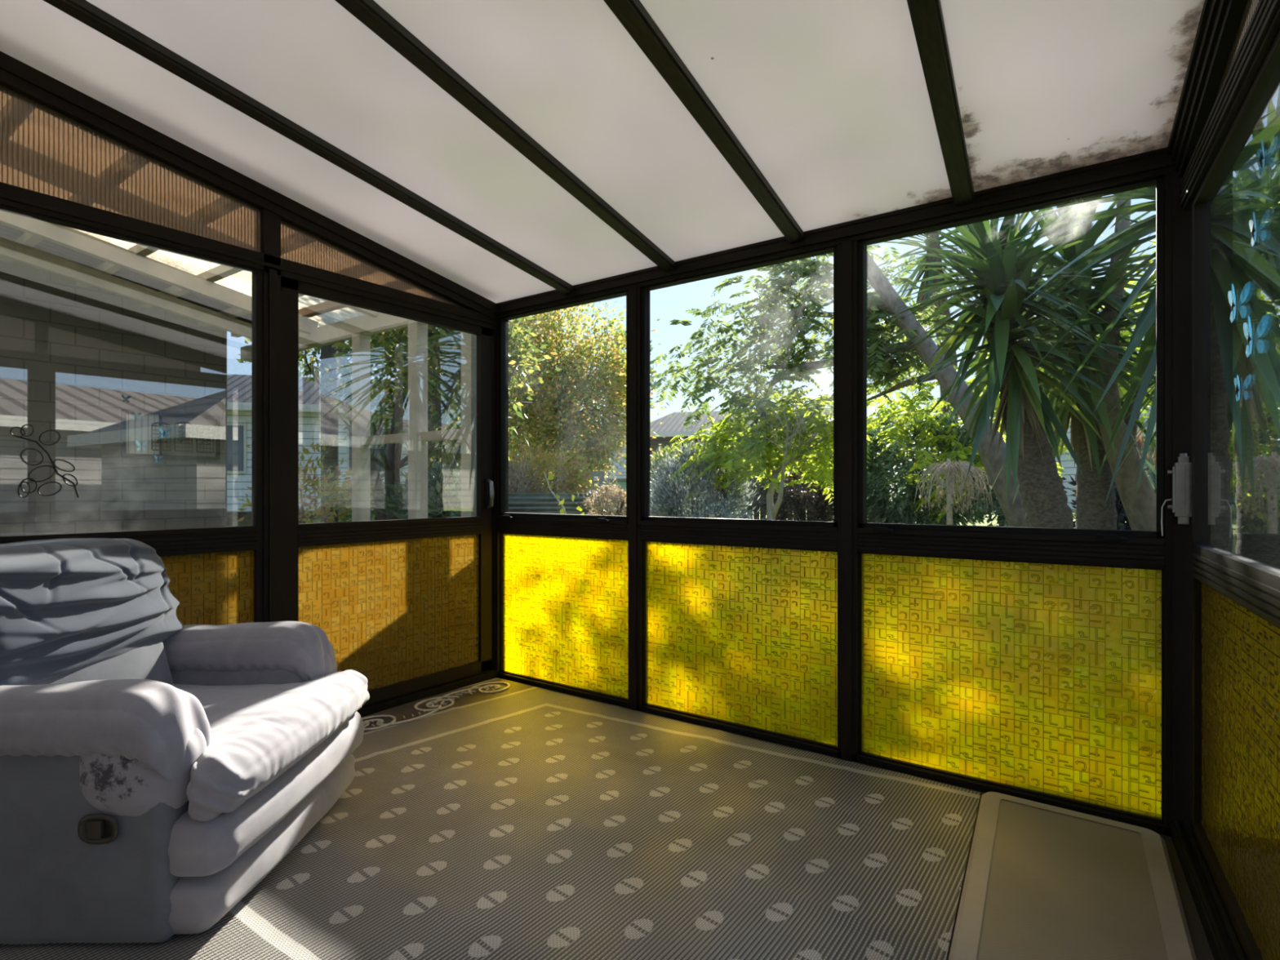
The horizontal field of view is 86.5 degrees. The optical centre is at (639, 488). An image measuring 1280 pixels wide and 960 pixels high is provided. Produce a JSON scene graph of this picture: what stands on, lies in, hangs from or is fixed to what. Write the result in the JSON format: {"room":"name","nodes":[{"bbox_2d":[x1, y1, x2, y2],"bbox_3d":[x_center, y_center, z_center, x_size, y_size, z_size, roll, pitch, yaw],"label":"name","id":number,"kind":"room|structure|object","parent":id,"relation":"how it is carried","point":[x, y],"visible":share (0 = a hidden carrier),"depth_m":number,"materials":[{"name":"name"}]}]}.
{"room":"sunroom","nodes":[
{"label":"sunroom","id":0,"kind":"room"},
{"bbox_2d":[0,260,226,536],"bbox_3d":[-4.963,-0.325,4.493,0.150,3.250,4.080,0,0,36],"label":"house","id":1,"kind":"structure","parent":0,"point":[73,357],"depth_m":5.32,"materials":[{"name":"grey brick"}]},
{"bbox_2d":[120,408,220,459],"bbox_3d":[-3.944,-0.450,5.743,0.035,0.380,0.720,0,0,36],"label":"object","id":2,"kind":"structure","parent":1,"relation":"in","point":[135,424],"depth_m":5.70,"materials":[{"name":"clear glass"}]},
{"bbox_2d":[126,412,159,454],"bbox_3d":[-4.080,-0.450,5.573,0.010,0.330,0.235,0,0,36],"label":"blind","id":3,"kind":"object","parent":2,"relation":"attached to","point":[139,424],"depth_m":5.57,"materials":[{"name":"white fabric"}]},
{"bbox_2d":[151,422,213,453],"bbox_3d":[-3.878,-0.443,5.782,0.020,0.255,0.472,0,0,36],"label":"ornament","id":4,"kind":"object","parent":1,"relation":"attached to","point":[162,433],"visible":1,"depth_m":5.77,"materials":[{"name":"white metal"}]},
{"bbox_2d":[0,0,1204,303],"bbox_3d":[-0.546,-1.467,1.518,3.895,0.740,4.240,0,0,36],"label":"ceiling","id":5,"kind":"structure","parent":0,"point":[829,100],"depth_m":2.28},
{"bbox_2d":[0,50,497,319],"bbox_3d":[-2.056,-1.403,2.587,0.095,0.754,4.000,0,0,36],"label":"beam","id":6,"kind":"structure","parent":5,"relation":"attached to","point":[15,75],"depth_m":2.87,"materials":[{"name":"brown metal"}]},
{"bbox_2d":[43,0,573,293],"bbox_3d":[-1.592,-1.434,2.244,0.072,0.695,3.995,0,0,37],"label":"rafter","id":7,"kind":"object","parent":5,"relation":"attached to","point":[84,11],"visible":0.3,"depth_m":2.54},
{"bbox_2d":[334,0,675,271],"bbox_3d":[-0.939,-1.434,1.772,0.072,0.695,3.997,0,0,34],"label":"rafter","id":8,"kind":"object","parent":5,"relation":"attached to","point":[368,12],"visible":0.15,"depth_m":2.37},
{"bbox_2d":[603,0,804,243],"bbox_3d":[-0.375,-1.434,1.364,0.072,0.695,3.999,0,0,33],"label":"rafter","id":9,"kind":"object","parent":5,"relation":"attached to","point":[633,15],"visible":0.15,"depth_m":2.22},
{"bbox_2d":[494,146,1175,319],"bbox_3d":[0.470,-1.090,3.224,3.460,0.090,0.105,0,0,36],"label":"beam","id":10,"kind":"structure","parent":5,"relation":"attached to","point":[1154,163],"depth_m":2.78,"materials":[{"name":"brown metal"}]},
{"bbox_2d":[906,0,974,206],"bbox_3d":[0.229,-1.434,0.927,0.072,0.695,4.008,0,0,31],"label":"rafter","id":11,"kind":"object","parent":5,"relation":"attached to","point":[926,15],"visible":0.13,"depth_m":2.06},
{"bbox_2d":[1167,0,1247,178],"bbox_3d":[0.775,-1.398,0.516,0.120,0.776,4.050,0,0,31],"label":"beam","id":12,"kind":"structure","parent":5,"relation":"attached to","point":[1220,20],"depth_m":1.84,"materials":[{"name":"black metal"}]},
{"bbox_2d":[497,677,1214,959],"bbox_3d":[-0.564,1.200,1.507,3.920,0.100,4.200,0,0,36],"label":"floor","id":13,"kind":"structure","parent":0,"point":[1202,948],"depth_m":1.93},
{"bbox_2d":[356,667,497,717],"bbox_3d":[-2.043,1.123,2.614,0.105,0.055,3.860,0,0,36],"label":"track","id":14,"kind":"object","parent":13,"relation":"on","point":[373,708],"visible":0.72,"depth_m":3.73,"materials":[{"name":"black metal"}]},
{"bbox_2d":[0,204,262,625],"bbox_3d":[-2.112,0.037,2.497,0.050,2.126,1.390,0,0,36],"label":"door","id":15,"kind":"structure","parent":14,"relation":"on","point":[215,574],"depth_m":2.92,"materials":[{"name":"brown metal"}]},
{"bbox_2d":[9,423,79,497],"bbox_3d":[-2.143,-0.098,2.452,0.006,0.263,0.194,0,0,36],"label":"scroll ornament","id":16,"kind":"object","parent":15,"relation":"attached to","point":[54,468],"visible":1,"depth_m":2.44,"materials":[{"name":"black metal"}]},
{"bbox_2d":[260,208,280,622],"bbox_3d":[-1.691,-0.135,3.097,0.088,2.530,0.075,0,0,36],"label":"post","id":17,"kind":"object","parent":14,"relation":"on","point":[270,222],"visible":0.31,"depth_m":3.07,"materials":[{"name":"brown metal"}]},
{"bbox_2d":[0,182,496,329],"bbox_3d":[-2.042,-1.014,2.614,0.086,0.083,3.860,0,0,36],"label":"beam","id":18,"kind":"structure","parent":17,"relation":"attached to","point":[12,196],"depth_m":2.88,"materials":[{"name":"brown metal"}]},
{"bbox_2d":[0,84,260,252],"bbox_3d":[-2.118,-1.271,2.502,0.006,0.442,1.390,0,0,36],"label":"wall panel","id":19,"kind":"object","parent":18,"relation":"on","point":[43,150],"depth_m":2.60,"materials":[{"name":"brown plastic"}]},
{"bbox_2d":[280,219,464,307],"bbox_3d":[-1.328,-1.150,3.594,0.006,0.200,1.155,0,0,36],"label":"wall panel","id":20,"kind":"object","parent":18,"relation":"on","point":[298,245],"depth_m":3.35,"materials":[{"name":"brown plastic"}]},
{"bbox_2d":[280,276,493,706],"bbox_3d":[-1.268,0.062,3.621,0.101,2.075,1.270,0,0,36],"label":"door","id":21,"kind":"structure","parent":14,"relation":"on","point":[403,605],"depth_m":3.59,"materials":[{"name":"glass"}]},
{"bbox_2d":[0,677,981,959],"bbox_3d":[-0.485,1.139,2.181,2.907,0.010,2.685,0,0,36],"label":"woven rug","id":22,"kind":"object","parent":13,"relation":"on","point":[493,819],"visible":0.69,"depth_m":2.13,"materials":[{"name":"plastic"}]},
{"bbox_2d":[0,537,369,944],"bbox_3d":[-1.548,0.658,2.158,1.100,0.974,1.018,0,0,-1],"label":"recliner","id":23,"kind":"object","parent":22,"relation":"on","point":[156,769],"visible":1,"depth_m":1.77,"materials":[{"name":"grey fabric"}]},
{"bbox_2d":[27,639,173,684],"bbox_3d":[-1.769,0.594,2.155,0.264,0.316,0.603,0,0,-1],"label":"lumbar cushion","id":24,"kind":"object","parent":23,"relation":"on","point":[50,661],"depth_m":2.08,"materials":[{"name":"grey fabric"}]},
{"bbox_2d":[171,669,369,821],"bbox_3d":[-1.391,0.762,2.159,0.781,0.174,0.959,0,0,-1],"label":"seat cushion","id":25,"kind":"object","parent":23,"relation":"on","point":[267,726],"depth_m":2.02,"materials":[{"name":"grey fabric"}]},
{"bbox_2d":[491,317,508,672],"bbox_3d":[-0.883,0.050,4.208,0.095,2.200,0.098,0,0,36],"label":"post","id":26,"kind":"object","parent":13,"relation":"on","point":[495,535],"visible":0.48,"depth_m":4.16,"materials":[{"name":"brown metal"}]},
{"bbox_2d":[497,671,1171,836],"bbox_3d":[0.470,1.136,3.233,3.330,0.028,0.090,0,0,36],"label":"sill","id":27,"kind":"structure","parent":13,"relation":"on","point":[1158,828],"depth_m":2.83,"materials":[{"name":"black metal"}]},
{"bbox_2d":[497,515,627,701],"bbox_3d":[-0.442,0.643,3.888,0.995,0.957,0.090,0,0,36],"label":"wall panel","id":28,"kind":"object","parent":27,"relation":"on","point":[564,598],"depth_m":3.86,"materials":[{"name":"yellow glass"}]},
{"bbox_2d":[498,290,627,522],"bbox_3d":[-0.461,-0.434,3.862,0.995,1.225,0.104,0,0,36],"label":"window frame","id":29,"kind":"structure","parent":28,"relation":"attached to","point":[502,321],"depth_m":4.14,"materials":[{"name":"black metal"}]},
{"bbox_2d":[627,286,642,711],"bbox_3d":[-0.007,0.050,3.574,0.078,2.200,0.098,0,0,36],"label":"post","id":30,"kind":"object","parent":27,"relation":"on","point":[634,293],"visible":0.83,"depth_m":3.53,"materials":[{"name":"brown metal"}]},
{"bbox_2d":[639,520,837,749],"bbox_3d":[0.446,0.643,3.245,1.042,0.957,0.090,0,0,36],"label":"wall panel","id":31,"kind":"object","parent":27,"relation":"on","point":[741,636],"depth_m":3.20,"materials":[{"name":"yellow glass"}]},
{"bbox_2d":[641,244,837,527],"bbox_3d":[0.443,-0.441,3.241,1.042,1.212,0.050,0,0,36],"label":"window frame","id":32,"kind":"structure","parent":31,"relation":"attached to","point":[646,516],"depth_m":3.34,"materials":[{"name":"black metal"}]},
{"bbox_2d":[837,240,858,761],"bbox_3d":[0.903,0.050,2.915,0.084,2.200,0.098,0,0,36],"label":"post","id":33,"kind":"object","parent":27,"relation":"on","point":[847,251],"visible":0.88,"depth_m":2.87,"materials":[{"name":"brown metal"}]},
{"bbox_2d":[857,528,1164,824],"bbox_3d":[1.351,0.643,2.590,1.024,0.957,0.090,0,0,36],"label":"wall panel","id":34,"kind":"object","parent":27,"relation":"on","point":[1046,679],"depth_m":2.53,"materials":[{"name":"yellow glass"}]},
{"bbox_2d":[857,175,1164,541],"bbox_3d":[1.332,-0.434,2.564,1.024,1.225,0.104,0,0,36],"label":"window frame","id":35,"kind":"structure","parent":34,"relation":"attached to","point":[1100,534],"depth_m":2.52,"materials":[{"name":"black metal"}]},
{"bbox_2d":[948,791,1196,959],"bbox_3d":[1.099,1.135,1.730,0.533,0.027,1.596,0,0,31],"label":"mat","id":36,"kind":"object","parent":13,"relation":"on","point":[1042,882],"visible":1,"depth_m":1.90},
{"bbox_2d":[1164,169,1191,835],"bbox_3d":[1.810,0.050,2.259,0.107,2.200,0.098,0,0,36],"label":"post","id":37,"kind":"object","parent":13,"relation":"on","point":[1178,221],"visible":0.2,"depth_m":2.23,"materials":[{"name":"brown metal"}]},
{"bbox_2d":[1160,453,1191,535],"bbox_3d":[1.751,0.020,2.220,0.080,0.270,0.040,0,0,36],"label":"door handle","id":38,"kind":"object","parent":37,"relation":"attached to","point":[1181,472],"depth_m":2.20,"materials":[{"name":"grey metal"}]},
{"bbox_2d":[1171,819,1246,959],"bbox_3d":[0.762,1.115,0.495,0.100,0.070,4.000,0,0,31],"label":"track","id":39,"kind":"object","parent":13,"relation":"on","point":[1221,937],"visible":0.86,"depth_m":1.83,"materials":[{"name":"black metal"}]},
{"bbox_2d":[1191,29,1279,959],"bbox_3d":[1.451,0.090,1.621,0.046,2.000,1.260,0,0,31],"label":"door","id":40,"kind":"structure","parent":39,"relation":"on","point":[1236,597],"depth_m":1.77,"materials":[{"name":"brown metal"}]},
{"bbox_2d":[1227,283,1235,323],"bbox_3d":[1.505,-0.469,1.726,0.013,0.087,0.091,0,0,37],"label":"sticker","id":41,"kind":"object","parent":40,"relation":"attached to","point":[1231,295],"visible":1,"depth_m":1.72,"materials":[{"name":"blue plastic"}]},
{"bbox_2d":[1234,374,1239,401],"bbox_3d":[1.484,-0.249,1.688,0.010,0.061,0.064,0,0,36],"label":"sticker","id":42,"kind":"object","parent":40,"relation":"attached to","point":[1237,383],"visible":1,"depth_m":1.69,"materials":[{"name":"blue plastic"}]},
{"bbox_2d":[1243,315,1252,357],"bbox_3d":[1.422,-0.353,1.588,0.013,0.087,0.091,0,0,37],"label":"sticker","id":43,"kind":"object","parent":40,"relation":"attached to","point":[1246,327],"visible":1,"depth_m":1.59,"materials":[{"name":"blue plastic"}]},
{"bbox_2d":[1248,211,1256,246],"bbox_3d":[1.405,-0.593,1.557,0.010,0.066,0.069,0,0,37],"label":"sticker","id":44,"kind":"object","parent":40,"relation":"attached to","point":[1252,224],"visible":1,"depth_m":1.55,"materials":[{"name":"blue plastic"}]},
{"bbox_2d":[1257,138,1264,174],"bbox_3d":[1.370,-0.729,1.498,0.010,0.061,0.064,0,0,36],"label":"sticker","id":45,"kind":"object","parent":40,"relation":"attached to","point":[1260,153],"visible":1,"depth_m":1.50,"materials":[{"name":"blue plastic"}]},
{"bbox_3d":[0.753,0.090,0.454,0.156,2.000,1.318,0,0,36],"label":"door","id":46,"kind":"structure","parent":39,"relation":"on","visible":0},
{"bbox_2d":[1179,0,1279,209],"bbox_3d":[0.771,-0.960,0.489,0.078,0.100,4.000,0,0,31],"label":"beam","id":47,"kind":"structure","parent":46,"relation":"on","point":[1264,26],"depth_m":1.62,"materials":[{"name":"brown metal"}]},
{"bbox_2d":[1213,0,1259,106],"bbox_3d":[1.379,-1.127,1.518,0.006,0.234,1.010,0,0,31],"label":"wall panel","id":48,"kind":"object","parent":47,"relation":"on","point":[1251,6],"depth_m":1.63,"materials":[{"name":"brown metal"}]},
{"label":"outside","id":49,"kind":"structure","parent":0,"visible":0},
{"bbox_2d":[226,493,1237,553],"bbox_3d":[7.913,0.925,16.357,120.000,0.750,110.000,0,0,36],"label":"ground","id":50,"kind":"structure","parent":49,"point":[233,517],"depth_m":17.21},
{"bbox_2d":[0,210,476,521],"bbox_3d":[-3.448,-0.419,3.619,3.430,3.438,4.459,0,0,36],"label":"pergola","id":51,"kind":"object","parent":50,"relation":"on","point":[207,293],"visible":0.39,"depth_m":4.75,"materials":[{"name":"white paint"}]},
{"bbox_2d":[237,436,376,523],"bbox_3d":[-3.625,0.329,7.518,1.423,1.951,1.391,0,0,3],"label":"shrub","id":52,"kind":"object","parent":50,"relation":"on","point":[324,510],"visible":0.4,"depth_m":7.36,"materials":[{"name":"green plant"}]},
{"bbox_2d":[320,342,337,522],"bbox_3d":[-3.880,-0.414,8.500,0.200,3.393,0.200,0,0,36],"label":"pole","id":53,"kind":"object","parent":50,"relation":"on","point":[329,420],"visible":0.26,"depth_m":8.41,"materials":[{"name":"white metal"}]},
{"bbox_2d":[307,476,385,522],"bbox_3d":[-3.599,0.495,8.878,1.659,1.529,0.984,0,0,36],"label":"shrub","id":54,"kind":"object","parent":50,"relation":"on","point":[344,517],"visible":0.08,"depth_m":8.79,"materials":[{"name":"green plant"}]},
{"bbox_2d":[226,373,528,511],"bbox_3d":[-8.471,-1.336,20.000,9.920,3.800,6.920,0,0,-14],"label":"house","id":55,"kind":"structure","parent":50,"relation":"on","point":[238,386],"depth_m":16.94,"materials":[{"name":"white paint"}]},
{"bbox_2d":[236,316,562,519],"bbox_3d":[-3.000,-0.763,7.770,4.352,4.217,2.499,0,0,28],"label":"spreading tree","id":56,"kind":"object","parent":50,"relation":"on","point":[444,345],"visible":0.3,"depth_m":7.38,"materials":[{"name":"green plant"}]},
{"bbox_2d":[370,454,461,519],"bbox_3d":[-1.869,0.480,6.577,1.664,1.642,1.181,0,0,36],"label":"clump","id":57,"kind":"object","parent":50,"relation":"on","point":[444,492],"visible":0.33,"depth_m":6.38,"materials":[{"name":"green plant"}]},
{"bbox_2d":[508,450,551,493],"bbox_3d":[-2.139,0.122,11.426,1.628,1.594,1.299,0,0,36],"label":"bush","id":58,"kind":"object","parent":50,"relation":"on","point":[512,476],"visible":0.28,"depth_m":11.32,"materials":[{"name":"green plant"}]},
{"bbox_2d":[508,432,599,493],"bbox_3d":[-1.806,-0.120,12.230,2.315,1.838,1.690,0,0,22],"label":"bush","id":59,"kind":"object","parent":50,"relation":"on","point":[571,477],"visible":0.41,"depth_m":11.92,"materials":[{"name":"green plant"}]},
{"bbox_2d":[508,493,604,515],"bbox_3d":[-1.562,0.512,10.852,2.185,0.882,0.921,0,0,-12],"label":"garden bed","id":60,"kind":"object","parent":50,"relation":"on","point":[532,503],"visible":0.06,"depth_m":10.43,"materials":[{"name":"metal"}]},
{"bbox_2d":[449,300,672,492],"bbox_3d":[-2.025,-2.392,14.585,5.912,6.531,4.882,0,0,32],"label":"autumn tree","id":61,"kind":"object","parent":50,"relation":"on","point":[557,415],"visible":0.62,"depth_m":13.74,"materials":[{"name":"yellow plant"}]},
{"bbox_2d":[543,471,584,514],"bbox_3d":[-1.078,0.397,9.650,0.599,1.283,0.355,0,0,-4],"label":"plant","id":62,"kind":"object","parent":50,"relation":"on","point":[562,511],"visible":0.7,"depth_m":9.60,"materials":[{"name":"green plant"}]},
{"bbox_2d":[544,480,609,511],"bbox_3d":[-2.121,0.198,16.277,4.266,0.826,0.076,0,0,-7],"label":"fence","id":63,"kind":"object","parent":50,"relation":"on","point":[596,482],"visible":0.02,"depth_m":16.36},
{"bbox_2d":[560,471,604,493],"bbox_3d":[-1.118,0.130,13.200,0.871,0.951,0.100,0,0,0],"label":"trellis","id":64,"kind":"object","parent":50,"relation":"on","point":[601,474],"visible":0.15,"depth_m":13.16,"materials":[{"name":"white wood"}]},
{"bbox_2d":[540,425,626,492],"bbox_3d":[-0.471,-1.600,40.000,13.120,4.300,7.120,0,0,0],"label":"house","id":65,"kind":"structure","parent":50,"relation":"on","point":[621,468],"depth_m":37.01,"materials":[{"name":"white paint"}]},
{"bbox_2d":[575,470,626,515],"bbox_3d":[-0.362,0.364,9.487,0.908,1.247,0.929,0,0,36],"label":"bush","id":66,"kind":"object","parent":50,"relation":"on","point":[618,495],"visible":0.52,"depth_m":9.38,"materials":[{"name":"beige plant"}]},
{"bbox_2d":[611,328,659,413],"bbox_3d":[-0.114,-1.817,16.958,1.385,4.734,1.540,0,0,-22],"label":"tree","id":67,"kind":"object","parent":50,"relation":"on","point":[651,345],"visible":0.02,"depth_m":16.91,"materials":[{"name":"green plant"}]},
{"bbox_2d":[607,478,665,514],"bbox_3d":[-0.025,0.165,15.000,1.350,0.770,0.900,0,0,0],"label":"shed","id":68,"kind":"object","parent":50,"relation":"on","point":[620,481],"visible":0.24,"depth_m":14.60,"materials":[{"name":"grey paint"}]},
{"bbox_2d":[619,434,702,508],"bbox_3d":[0.686,-0.355,17.022,2.396,2.018,2.097,0,0,-3],"label":"hedge","id":69,"kind":"object","parent":50,"relation":"on","point":[667,448],"visible":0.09,"depth_m":16.81,"materials":[{"name":"green plant"}]},
{"bbox_2d":[649,431,759,519],"bbox_3d":[0.758,0.119,9.039,1.663,1.748,1.632,0,0,16],"label":"bush","id":70,"kind":"object","parent":50,"relation":"on","point":[667,497],"visible":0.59,"depth_m":8.64,"materials":[{"name":"green plant"}]},
{"bbox_2d":[669,484,764,519],"bbox_3d":[0.847,0.535,7.402,1.695,1.184,0.884,0,0,36],"label":"shrub","id":71,"kind":"object","parent":50,"relation":"on","point":[718,506],"visible":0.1,"depth_m":7.42,"materials":[{"name":"green plant"}]},
{"bbox_2d":[623,408,887,499],"bbox_3d":[4.875,-1.350,28.000,9.620,3.800,7.120,0,0,14],"label":"house","id":72,"kind":"structure","parent":50,"relation":"on","point":[673,426],"depth_m":26.04,"materials":[{"name":"white paint"}]},
{"bbox_2d":[714,428,799,506],"bbox_3d":[3.736,-0.465,21.206,3.518,3.364,3.130,0,0,36],"label":"tree","id":73,"kind":"object","parent":50,"relation":"on","point":[727,446],"visible":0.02,"depth_m":20.77,"materials":[{"name":"green plant"}]},
{"bbox_2d":[719,384,833,519],"bbox_3d":[1.823,-0.118,8.103,1.853,2.183,1.478,0,0,14],"label":"bare tree","id":74,"kind":"object","parent":50,"relation":"on","point":[771,509],"visible":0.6,"depth_m":7.99,"materials":[{"name":"grey plant"}]},
{"bbox_2d":[749,435,833,521],"bbox_3d":[2.684,-0.165,11.057,1.933,1.716,1.470,0,0,28],"label":"hedge","id":75,"kind":"object","parent":50,"relation":"on","point":[815,503],"visible":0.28,"depth_m":10.86,"materials":[{"name":"green plant"}]},
{"bbox_2d":[739,460,888,519],"bbox_3d":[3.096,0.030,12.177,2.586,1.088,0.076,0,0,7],"label":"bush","id":76,"kind":"object","parent":50,"relation":"on","point":[756,505],"visible":0.03,"depth_m":12.24,"materials":[{"name":"green plant"}]},
{"bbox_2d":[649,244,1026,527],"bbox_3d":[3.087,-1.161,8.511,5.584,4.280,4.041,0,0,-24],"label":"feathery tree","id":77,"kind":"object","parent":50,"relation":"on","point":[882,303],"visible":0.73,"depth_m":8.22,"materials":[{"name":"green plant"}]},
{"bbox_2d":[784,408,901,502],"bbox_3d":[6.051,-0.701,20.042,3.335,3.722,3.486,0,0,22],"label":"tree","id":78,"kind":"object","parent":50,"relation":"on","point":[875,409],"visible":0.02,"depth_m":19.69,"materials":[{"name":"green plant"}]},
{"bbox_2d":[808,388,996,525],"bbox_3d":[4.205,-0.420,10.347,2.338,2.256,2.791,0,0,-33],"label":"shrub","id":79,"kind":"object","parent":50,"relation":"on","point":[880,511],"visible":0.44,"depth_m":9.82,"materials":[{"name":"green plant"}]},
{"bbox_2d":[889,408,964,503],"bbox_3d":[9.461,-0.685,21.653,3.787,3.874,3.533,0,0,6],"label":"tree","id":80,"kind":"object","parent":50,"relation":"on","point":[917,409],"visible":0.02,"depth_m":21.28,"materials":[{"name":"green plant"}]},
{"bbox_2d":[877,217,1016,523],"bbox_3d":[4.768,-2.296,10.966,2.379,5.782,2.302,0,0,-37],"label":"palm","id":81,"kind":"object","parent":50,"relation":"on","point":[924,259],"visible":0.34,"depth_m":10.91,"materials":[{"name":"green plant"}]},
{"bbox_2d":[914,458,993,524],"bbox_3d":[3.477,0.272,7.606,0.823,1.222,0.752,0,0,-10],"label":"weeping tree","id":82,"kind":"object","parent":50,"relation":"on","point":[951,468],"visible":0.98,"depth_m":7.54,"materials":[{"name":"beige plant"}]},
{"bbox_2d":[964,477,1008,526],"bbox_3d":[4.545,0.253,8.398,0.939,0.975,1.066,0,0,14],"label":"leafy shrub","id":83,"kind":"object","parent":50,"relation":"on","point":[1001,520],"visible":0.25,"depth_m":8.42,"materials":[{"name":"green plant"}]},
{"bbox_2d":[880,207,1142,528],"bbox_3d":[2.643,-0.600,4.970,1.682,3.589,1.694,0,0,36],"label":"palm","id":84,"kind":"object","parent":50,"relation":"on","point":[1002,281],"visible":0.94,"depth_m":4.87,"materials":[{"name":"green plant"}]},
{"bbox_2d":[957,196,1155,529],"bbox_3d":[3.564,-0.769,5.471,1.858,3.720,1.923,0,0,36],"label":"palm","id":85,"kind":"object","parent":50,"relation":"on","point":[1091,495],"visible":0.44,"depth_m":5.32,"materials":[{"name":"green plant"}]},
{"bbox_2d":[965,271,1155,478],"bbox_3d":[7.994,-1.707,11.920,4.452,4.529,2.815,0,0,17],"label":"feathery tree","id":86,"kind":"object","parent":50,"relation":"on","point":[1126,332],"visible":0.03,"depth_m":11.73,"materials":[{"name":"green plant"}]},
{"bbox_2d":[1062,468,1155,529],"bbox_3d":[4.932,0.229,6.993,1.130,1.319,1.140,0,0,36],"label":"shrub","id":87,"kind":"object","parent":50,"relation":"on","point":[1122,517],"visible":0.07,"depth_m":6.70,"materials":[{"name":"green plant"}]},
{"bbox_2d":[992,368,1235,512],"bbox_3d":[14.209,-1.400,17.984,7.120,3.900,6.760,0,0,-7],"label":"house","id":88,"kind":"structure","parent":50,"relation":"on","point":[1068,468],"depth_m":17.45,"materials":[{"name":"white paint"}]},
{"bbox_2d":[1094,199,1155,530],"bbox_3d":[4.205,-0.877,5.705,0.599,3.999,1.472,0,0,36],"label":"leaning trunk","id":89,"kind":"object","parent":50,"relation":"on","point":[1140,510],"visible":0.33,"depth_m":5.24,"materials":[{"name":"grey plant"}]},
{"bbox_2d":[972,111,1279,552],"bbox_3d":[3.110,-0.768,3.701,2.312,4.053,2.273,0,0,21],"label":"palm","id":90,"kind":"object","parent":50,"relation":"on","point":[1233,255],"visible":0.38,"depth_m":3.56,"materials":[{"name":"green plant"}]},
{"bbox_2d":[1071,421,1232,499],"bbox_3d":[5.954,-0.064,7.968,1.534,1.504,1.559,0,0,36],"label":"cordyline","id":91,"kind":"object","parent":50,"relation":"on","point":[1139,442],"visible":0.02,"depth_m":7.94,"materials":[{"name":"green plant"}]},
{"bbox_2d":[1135,432,1236,528],"bbox_3d":[5.516,0.082,6.983,1.439,1.493,1.281,0,0,36],"label":"plant","id":92,"kind":"object","parent":50,"relation":"on","point":[1150,464],"visible":0.07,"depth_m":7.05,"materials":[{"name":"green plant"}]},
{"bbox_2d":[1096,85,1279,568],"bbox_3d":[4.080,-0.852,4.513,1.792,4.015,1.859,0,0,36],"label":"palm","id":93,"kind":"object","parent":50,"relation":"on","point":[1257,496],"visible":0.18,"depth_m":4.49,"materials":[{"name":"green plant"}]},
{"bbox_2d":[1101,156,1279,512],"bbox_3d":[8.456,-2.110,8.768,4.094,5.321,4.427,0,0,-34],"label":"tree","id":94,"kind":"object","parent":50,"relation":"on","point":[1233,480],"visible":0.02,"depth_m":9.00,"materials":[{"name":"green plant"}]},
{"bbox_2d":[1227,440,1236,519],"bbox_3d":[12.475,-0.931,11.924,5.477,3.303,3.885,0,0,30],"label":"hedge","id":95,"kind":"object","parent":50,"relation":"on","point":[1232,501],"visible":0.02,"depth_m":12.48,"materials":[{"name":"green plant"}]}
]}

